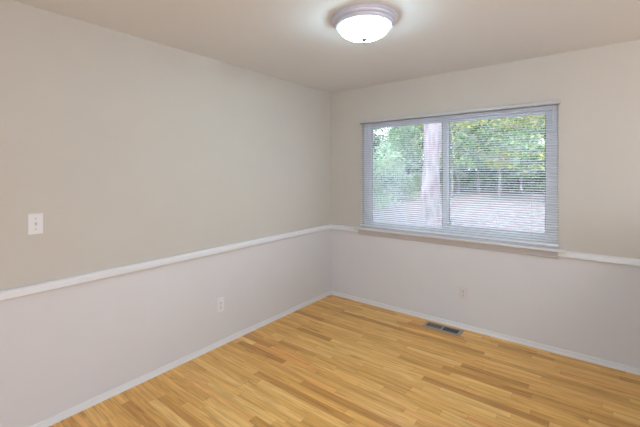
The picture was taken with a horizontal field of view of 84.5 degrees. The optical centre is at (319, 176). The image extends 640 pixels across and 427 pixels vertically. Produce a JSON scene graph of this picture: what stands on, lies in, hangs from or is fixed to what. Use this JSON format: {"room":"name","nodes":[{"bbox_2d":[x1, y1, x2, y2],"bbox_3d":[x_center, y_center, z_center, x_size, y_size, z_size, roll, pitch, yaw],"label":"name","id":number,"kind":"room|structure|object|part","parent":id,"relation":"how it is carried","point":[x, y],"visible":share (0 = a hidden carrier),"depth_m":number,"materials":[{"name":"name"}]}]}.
{"room":"empty room","nodes":[
{"label":"empty room","id":0,"kind":"room"},
{"bbox_2d":[0,0,330,426],"bbox_3d":[-1.407,0.246,2.436,0.140,2.440,5.080,0,1,38],"label":"wall","id":1,"kind":"structure","parent":0,"point":[130,149],"depth_m":2.45,"materials":[{"name":"beige paint"}]},
{"bbox_2d":[27,213,42,234],"bbox_3d":[-1.629,0.275,2.022,0.019,0.121,0.072,0,1,38],"label":"light switch","id":2,"kind":"object","parent":1,"relation":"attached to","point":[35,220],"visible":1,"depth_m":2.02,"materials":[{"name":"white plastic"}]},
{"bbox_2d":[0,224,330,300],"bbox_3d":[-1.341,0.640,2.390,0.026,0.052,4.800,0,1,38],"label":"trim","id":3,"kind":"structure","parent":1,"relation":"attached to","point":[22,291],"depth_m":2.45,"materials":[{"name":"white wood"}]},
{"bbox_2d":[30,290,330,426],"bbox_3d":[-1.342,1.445,2.403,0.015,0.043,4.800,0,1,38],"label":"baseboard","id":4,"kind":"structure","parent":1,"relation":"attached to","point":[89,403],"depth_m":2.60,"materials":[{"name":"white wood"}]},
{"bbox_2d":[217,297,223,312],"bbox_3d":[-0.855,1.108,3.030,0.009,0.121,0.072,0,1,38],"label":"wall outlet","id":5,"kind":"object","parent":1,"relation":"attached to","point":[220,301],"visible":1,"depth_m":3.03,"materials":[{"name":"white plastic"}]},
{"bbox_2d":[12,0,639,92],"bbox_3d":[1.008,-1.059,0.530,6.280,0.200,5.080,0,1,38],"label":"ceiling","id":6,"kind":"structure","parent":0,"point":[295,41],"depth_m":2.38,"materials":[{"name":"paint"}]},
{"bbox_2d":[331,3,397,42],"bbox_3d":[0.273,-0.902,2.191,0.408,0.150,0.408,0,1,38],"label":"ceiling light","id":7,"kind":"object","parent":6,"relation":"attached to","point":[367,22],"visible":1,"depth_m":2.08,"materials":[{"name":"white glass"}]},
{"bbox_2d":[49,295,639,426],"bbox_3d":[1.017,1.540,0.563,6.280,0.120,5.080,0,1,38],"label":"floor","id":8,"kind":"structure","parent":0,"point":[331,361],"depth_m":2.48,"materials":[{"name":"brown wood"}]},
{"bbox_2d":[422,321,463,336],"bbox_3d":[1.160,1.438,3.340,0.356,0.015,0.138,0,1,38],"label":"floor vent","id":9,"kind":"object","parent":8,"relation":"in","point":[457,332],"visible":1,"depth_m":3.33,"materials":[{"name":"silver metal"}]},
{"bbox_2d":[426,322,442,328],"bbox_3d":[1.099,1.440,3.388,0.142,0.003,0.088,0,1,38],"label":"grille","id":10,"kind":"object","parent":9,"relation":"attached to","point":[431,325],"depth_m":3.39,"materials":[{"name":"grey metal"}]},
{"bbox_2d":[442,327,459,333],"bbox_3d":[1.221,1.441,3.293,0.142,0.003,0.088,0,1,38],"label":"grille","id":11,"kind":"object","parent":9,"relation":"attached to","point":[449,330],"depth_m":3.29,"materials":[{"name":"grey metal"}]},
{"bbox_2d":[330,40,639,368],"bbox_3d":[2.532,0.231,2.494,6.000,2.440,0.140,0,1,38],"label":"wall","id":12,"kind":"structure","parent":0,"point":[586,307],"depth_m":2.94,"materials":[{"name":"beige paint"}]},
{"bbox_2d":[331,224,357,231],"bbox_3d":[0.288,0.612,4.146,0.379,0.052,0.026,0,1,38],"label":"trim","id":13,"kind":"structure","parent":12,"relation":"attached to","point":[338,227],"depth_m":4.14,"materials":[{"name":"white wood"}]},
{"bbox_2d":[354,226,565,258],"bbox_3d":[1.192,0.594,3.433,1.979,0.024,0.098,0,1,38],"label":"trim","id":14,"kind":"structure","parent":12,"relation":"attached to","point":[455,238],"depth_m":3.25,"materials":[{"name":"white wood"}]},
{"bbox_2d":[364,105,557,246],"bbox_3d":[1.253,-0.005,3.492,1.836,1.168,0.085,0,1,38],"label":"window","id":15,"kind":"structure","parent":12,"relation":"in","point":[395,161],"depth_m":3.39,"materials":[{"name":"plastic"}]},
{"bbox_3d":[0.909,-0.014,3.741,0.797,1.041,0.004,0,1,38],"label":"glass pane","id":16,"kind":"part","parent":15,"relation":"part of","materials":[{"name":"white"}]},
{"bbox_3d":[0.905,-0.009,3.745,0.897,1.095,0.035,0,1,38],"label":"sash","id":17,"kind":"part","parent":15,"relation":"part of","materials":[{"name":"glass"}]},
{"bbox_2d":[359,99,559,245],"bbox_3d":[1.189,-0.029,3.410,1.872,1.182,0.057,0,1,38],"label":"window blind","id":18,"kind":"object","parent":15,"relation":"attached to","point":[551,102],"visible":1,"depth_m":3.25,"materials":[{"name":"grey plastic"}]},
{"bbox_3d":[0.596,-0.020,3.879,0.001,1.134,0.028,0,1,38],"label":"ladder cord","id":19,"kind":"part","parent":18,"relation":"part of","materials":[{"name":"white fabric"}]},
{"bbox_3d":[1.195,0.554,3.421,1.858,0.015,0.024,0,1,38],"label":"rail","id":20,"kind":"part","parent":18,"relation":"part of","materials":[{"name":"white plastic"}]},
{"bbox_3d":[1.779,-0.013,2.957,0.001,1.134,0.028,0,1,38],"label":"ladder cord","id":21,"kind":"part","parent":18,"relation":"part of","materials":[{"name":"white fabric"}]},
{"bbox_3d":[1.604,-0.022,3.246,0.808,1.017,0.004,0,1,38],"label":"glass pane","id":22,"kind":"part","parent":15,"relation":"part of","materials":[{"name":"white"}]},
{"bbox_3d":[1.603,-0.005,3.248,0.904,1.095,0.035,0,1,38],"label":"sash","id":23,"kind":"part","parent":15,"relation":"part of","materials":[{"name":"white plastic"}]},
{"bbox_2d":[459,286,466,299],"bbox_3d":[1.355,1.105,3.332,0.072,0.121,0.009,0,1,38],"label":"wall outlet","id":24,"kind":"object","parent":12,"relation":"attached to","point":[462,290],"visible":1,"depth_m":3.33,"materials":[{"name":"grey plastic"}]},
{"bbox_2d":[331,291,639,374],"bbox_3d":[1.334,1.423,3.349,3.030,0.043,0.015,0,1,38],"label":"baseboard","id":25,"kind":"structure","parent":12,"relation":"attached to","point":[571,354],"depth_m":3.12,"materials":[{"name":"white wood"}]},
{"bbox_2d":[558,251,639,266],"bbox_3d":[2.228,0.630,2.632,0.747,0.052,0.026,0,1,38],"label":"trim","id":26,"kind":"structure","parent":12,"relation":"attached to","point":[569,254],"depth_m":2.68,"materials":[{"name":"white wood"}]}
]}

